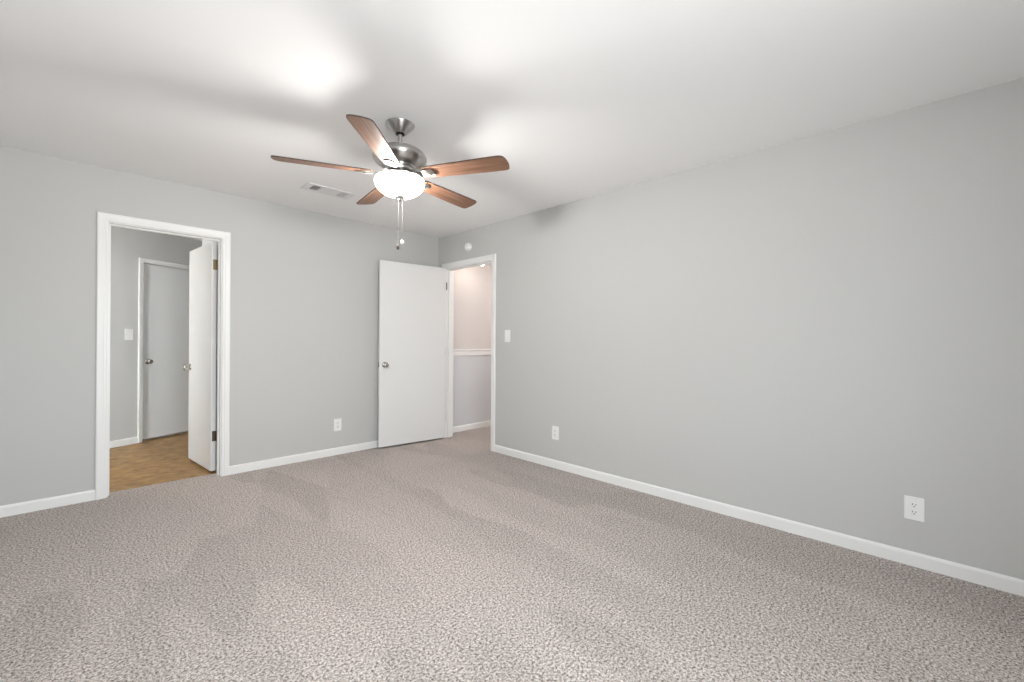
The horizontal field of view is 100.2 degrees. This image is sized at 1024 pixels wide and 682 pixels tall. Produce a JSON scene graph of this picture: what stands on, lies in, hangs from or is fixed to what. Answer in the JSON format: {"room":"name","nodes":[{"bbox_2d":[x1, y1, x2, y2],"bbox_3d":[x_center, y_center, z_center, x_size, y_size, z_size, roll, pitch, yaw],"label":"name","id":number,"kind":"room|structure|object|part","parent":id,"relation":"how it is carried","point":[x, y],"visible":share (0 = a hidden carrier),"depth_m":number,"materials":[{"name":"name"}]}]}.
{"room":"empty bedroom","nodes":[
{"label":"empty bedroom","id":0,"kind":"room"},
{"bbox_2d":[110,226,201,440],"bbox_3d":[-4.276,-0.065,4.844,0.100,2.440,3.500,0,0,19],"label":"wall","id":1,"kind":"structure","parent":0,"point":[127,245],"depth_m":4.74,"materials":[{"name":"grey paint"}]},
{"bbox_2d":[110,436,137,447],"bbox_3d":[-4.501,1.117,4.025,0.012,0.074,1.709,0,0,19],"label":"baseboard","id":2,"kind":"structure","parent":1,"relation":"attached to","point":[127,441],"depth_m":4.70,"materials":[{"name":"white paint"}]},
{"bbox_2d":[125,329,132,339],"bbox_3d":[-4.245,-0.070,4.750,0.019,0.124,0.079,0,0,19],"label":"light switch","id":3,"kind":"object","parent":1,"relation":"attached to","point":[128,332],"visible":1,"depth_m":4.75,"materials":[{"name":"white plastic"}]},
{"bbox_2d":[137,257,188,442],"bbox_3d":[-4.132,0.108,5.249,0.117,2.096,0.842,0,0,19],"label":"door frame","id":4,"kind":"structure","parent":1,"relation":"attached to","point":[141,261],"depth_m":4.85,"materials":[{"name":"white paint"}]},
{"bbox_2d":[142,264,188,438],"bbox_3d":[-4.109,0.123,5.241,0.096,2.015,0.734,0,0,19],"label":"door","id":5,"kind":"structure","parent":1,"relation":"in","point":[165,289],"depth_m":5.14,"materials":[{"name":"white paint"}]},
{"bbox_2d":[202,239,217,468],"bbox_3d":[-2.834,-0.055,4.109,0.835,2.440,0.100,0,0,45],"label":"door frame","id":6,"kind":"structure","parent":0,"point":[204,242],"depth_m":3.89,"materials":[{"name":"white paint"}]},
{"bbox_2d":[182,242,217,470],"bbox_3d":[-2.880,0.138,3.978,0.680,2.012,0.159,0,0,39],"label":"door","id":7,"kind":"structure","parent":6,"relation":"in","point":[203,263],"depth_m":3.90,"materials":[{"name":"white paint"}]},
{"bbox_2d":[0,146,491,505],"bbox_3d":[-1.496,-0.047,4.800,0.140,2.440,6.320,0,0,45],"label":"wall","id":8,"kind":"structure","parent":0,"point":[304,293],"depth_m":3.78,"materials":[{"name":"grey paint"}]},
{"bbox_2d":[0,490,94,517],"bbox_3d":[-3.316,1.124,2.856,0.012,0.074,0.767,0,0,45],"label":"baseboard","id":9,"kind":"structure","parent":8,"relation":"attached to","point":[79,497],"depth_m":2.95,"materials":[{"name":"white paint"}]},
{"bbox_2d":[95,212,230,499],"bbox_3d":[-2.787,0.112,3.466,0.137,2.106,0.835,0,0,45],"label":"door frame","id":10,"kind":"structure","parent":8,"relation":"attached to","point":[105,221],"depth_m":3.25,"materials":[{"name":"white paint"}]},
{"bbox_2d":[229,440,377,474],"bbox_3d":[-1.687,1.135,4.505,0.012,0.074,2.198,0,0,45],"label":"baseboard","id":11,"kind":"structure","parent":8,"relation":"attached to","point":[240,468],"depth_m":4.13,"materials":[{"name":"white paint"}]},
{"bbox_2d":[334,418,340,430],"bbox_3d":[-1.791,0.865,4.400,0.009,0.124,0.079,0,0,45],"label":"wall outlet","id":12,"kind":"object","parent":8,"relation":"attached to","point":[337,422],"visible":1,"depth_m":4.40,"materials":[{"name":"white plastic"}]},
{"bbox_2d":[453,349,490,355],"bbox_3d":[-0.034,0.160,6.194,0.022,0.085,2.280,0,0,45],"label":"chair rail","id":13,"kind":"object","parent":8,"relation":"attached to","point":[456,352],"depth_m":5.67,"materials":[{"name":"white paint"}]},
{"bbox_2d":[453,420,490,432],"bbox_3d":[-0.044,1.145,6.198,0.012,0.074,2.280,0,0,45],"label":"baseboard","id":14,"kind":"structure","parent":8,"relation":"attached to","point":[484,423],"depth_m":5.69,"materials":[{"name":"white paint"}]},
{"bbox_2d":[0,426,1023,681],"bbox_3d":[-0.780,1.238,3.818,8.470,0.120,6.700,0,0,45],"label":"floor","id":15,"kind":"structure","parent":0,"point":[455,558],"depth_m":2.04,"materials":[{"name":"beige carpet"}]},
{"bbox_2d":[0,0,1023,237],"bbox_3d":[-0.370,-1.310,2.095,5.490,0.100,4.040,0,0,45],"label":"ceiling","id":16,"kind":"structure","parent":0,"point":[581,99],"depth_m":2.08,"materials":[{"name":"white paint"}]},
{"bbox_2d":[301,182,355,199],"bbox_3d":[-1.549,-1.264,3.624,0.184,0.006,0.390,0,0,45],"label":"ceiling vent","id":17,"kind":"object","parent":16,"relation":"in","point":[309,186],"visible":1,"depth_m":3.61,"materials":[{"name":"white metal"}]},
{"bbox_2d":[271,114,509,249],"bbox_3d":[-0.663,-0.896,2.533,1.256,0.730,1.268,0,0,45],"label":"ceiling fan","id":18,"kind":"object","parent":16,"relation":"hanging from","point":[399,160],"visible":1,"depth_m":2.41,"materials":[{"name":"brown wood"}]},
{"bbox_3d":[-1.038,-0.967,2.355,0.504,0.006,0.127,0,12,-21],"label":"blade","id":19,"kind":"part","parent":18,"relation":"part of","materials":[{"name":"brown wood"}]},
{"bbox_3d":[-0.793,-0.974,2.445,0.158,0.038,0.069,0,12,-21],"label":"blade arm","id":20,"kind":"part","parent":18,"relation":"part of","materials":[{"name":"silver metal"}]},
{"bbox_3d":[-0.660,-0.965,2.090,0.127,0.006,0.504,12,0,1],"label":"blade","id":21,"kind":"part","parent":18,"relation":"part of","materials":[{"name":"brown wood"}]},
{"bbox_3d":[-0.897,-0.966,2.830,0.127,0.006,0.504,-14,8,-35],"label":"blade","id":22,"kind":"part","parent":18,"relation":"part of","materials":[{"name":"brown wood"}]},
{"bbox_3d":[-0.699,-0.911,2.456,0.046,0.058,0.046,0,0,45],"label":"bulb","id":23,"kind":"part","parent":18,"relation":"part of","materials":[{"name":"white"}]},
{"bbox_3d":[-0.654,-0.973,2.351,0.069,0.038,0.158,12,0,1],"label":"blade arm","id":24,"kind":"part","parent":18,"relation":"part of","materials":[{"name":"silver metal"}]},
{"bbox_3d":[-0.655,-0.887,2.500,0.012,0.112,0.012,0,0,45],"label":"bowl rod","id":25,"kind":"part","parent":18,"relation":"part of","materials":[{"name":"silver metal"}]},
{"bbox_3d":[-0.611,-0.910,2.544,0.046,0.058,0.046,0,0,45],"label":"bulb","id":26,"kind":"part","parent":18,"relation":"part of","materials":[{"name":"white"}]},
{"bbox_3d":[-0.512,-0.972,2.458,0.158,0.038,0.069,0,-11,17],"label":"blade arm","id":27,"kind":"part","parent":18,"relation":"part of","materials":[{"name":"silver metal"}]},
{"bbox_3d":[-0.574,-0.972,2.625,0.069,0.038,0.158,-13,-8,33],"label":"blade arm","id":28,"kind":"part","parent":18,"relation":"part of","materials":[{"name":"silver metal"}]},
{"bbox_3d":[-0.427,-0.963,2.841,0.127,0.006,0.504,-13,-8,33],"label":"blade","id":29,"kind":"part","parent":18,"relation":"part of","materials":[{"name":"brown wood"}]},
{"bbox_3d":[-0.263,-0.962,2.380,0.504,0.007,0.127,0,-11,17],"label":"blade","id":30,"kind":"part","parent":18,"relation":"part of","materials":[{"name":"brown wood"}]},
{"bbox_2d":[439,77,1023,579],"bbox_3d":[1.041,-0.030,3.448,5.370,2.440,0.120,0,0,45],"label":"wall","id":31,"kind":"structure","parent":0,"point":[825,330],"depth_m":2.62,"materials":[{"name":"grey paint"}]},
{"bbox_2d":[465,243,471,251],"bbox_3d":[-0.505,-1.066,4.867,0.102,0.102,0.042,0,0,45],"label":"smoke detector","id":32,"kind":"object","parent":31,"relation":"attached to","point":[468,246],"visible":1,"depth_m":4.85,"materials":[{"name":"white plastic"}]},
{"bbox_2d":[442,254,495,451],"bbox_3d":[-0.477,0.126,4.934,0.954,2.108,0.137,0,0,45],"label":"door frame","id":33,"kind":"structure","parent":31,"relation":"attached to","point":[488,259],"depth_m":5.19,"materials":[{"name":"white paint"}]},
{"bbox_2d":[378,260,446,447],"bbox_3d":[-1.121,0.144,4.893,0.827,2.028,0.156,0,0,-39],"label":"door","id":34,"kind":"structure","parent":33,"relation":"in","point":[412,350],"depth_m":4.85,"materials":[{"name":"white paint"}]},
{"bbox_2d":[505,330,509,341],"bbox_3d":[-0.051,-0.048,4.428,0.079,0.124,0.019,0,0,45],"label":"light switch","id":35,"kind":"object","parent":31,"relation":"attached to","point":[507,332],"visible":1,"depth_m":4.43,"materials":[{"name":"white plastic"}]},
{"bbox_2d":[552,426,558,439],"bbox_3d":[0.403,0.860,3.981,0.079,0.124,0.009,0,0,45],"label":"wall outlet","id":36,"kind":"object","parent":31,"relation":"attached to","point":[555,430],"visible":1,"depth_m":3.98,"materials":[{"name":"white plastic"}]},
{"bbox_2d":[494,445,1023,596],"bbox_3d":[1.314,1.154,3.078,4.212,0.074,0.012,0,0,45],"label":"baseboard","id":37,"kind":"structure","parent":31,"relation":"attached to","point":[986,578],"depth_m":2.59,"materials":[{"name":"white paint"}]},
{"bbox_2d":[904,495,924,521],"bbox_3d":[2.134,0.892,2.272,0.079,0.124,0.009,0,0,45],"label":"wall outlet","id":38,"kind":"object","parent":31,"relation":"attached to","point":[914,507],"visible":1,"depth_m":2.27,"materials":[{"name":"white plastic"}]},
{"bbox_2d":[910,509,918,515],"bbox_3d":[2.132,0.911,2.270,0.034,0.030,0.004,0,0,45],"label":"receptacle","id":39,"kind":"object","parent":38,"relation":"attached to","point":[913,512],"depth_m":2.27,"materials":[{"name":"grey plastic"}]},
{"bbox_2d":[910,502,918,507],"bbox_3d":[2.132,0.872,2.270,0.034,0.030,0.004,0,0,45],"label":"receptacle","id":40,"kind":"object","parent":38,"relation":"attached to","point":[912,504],"depth_m":2.27,"materials":[{"name":"grey plastic"}]}
]}

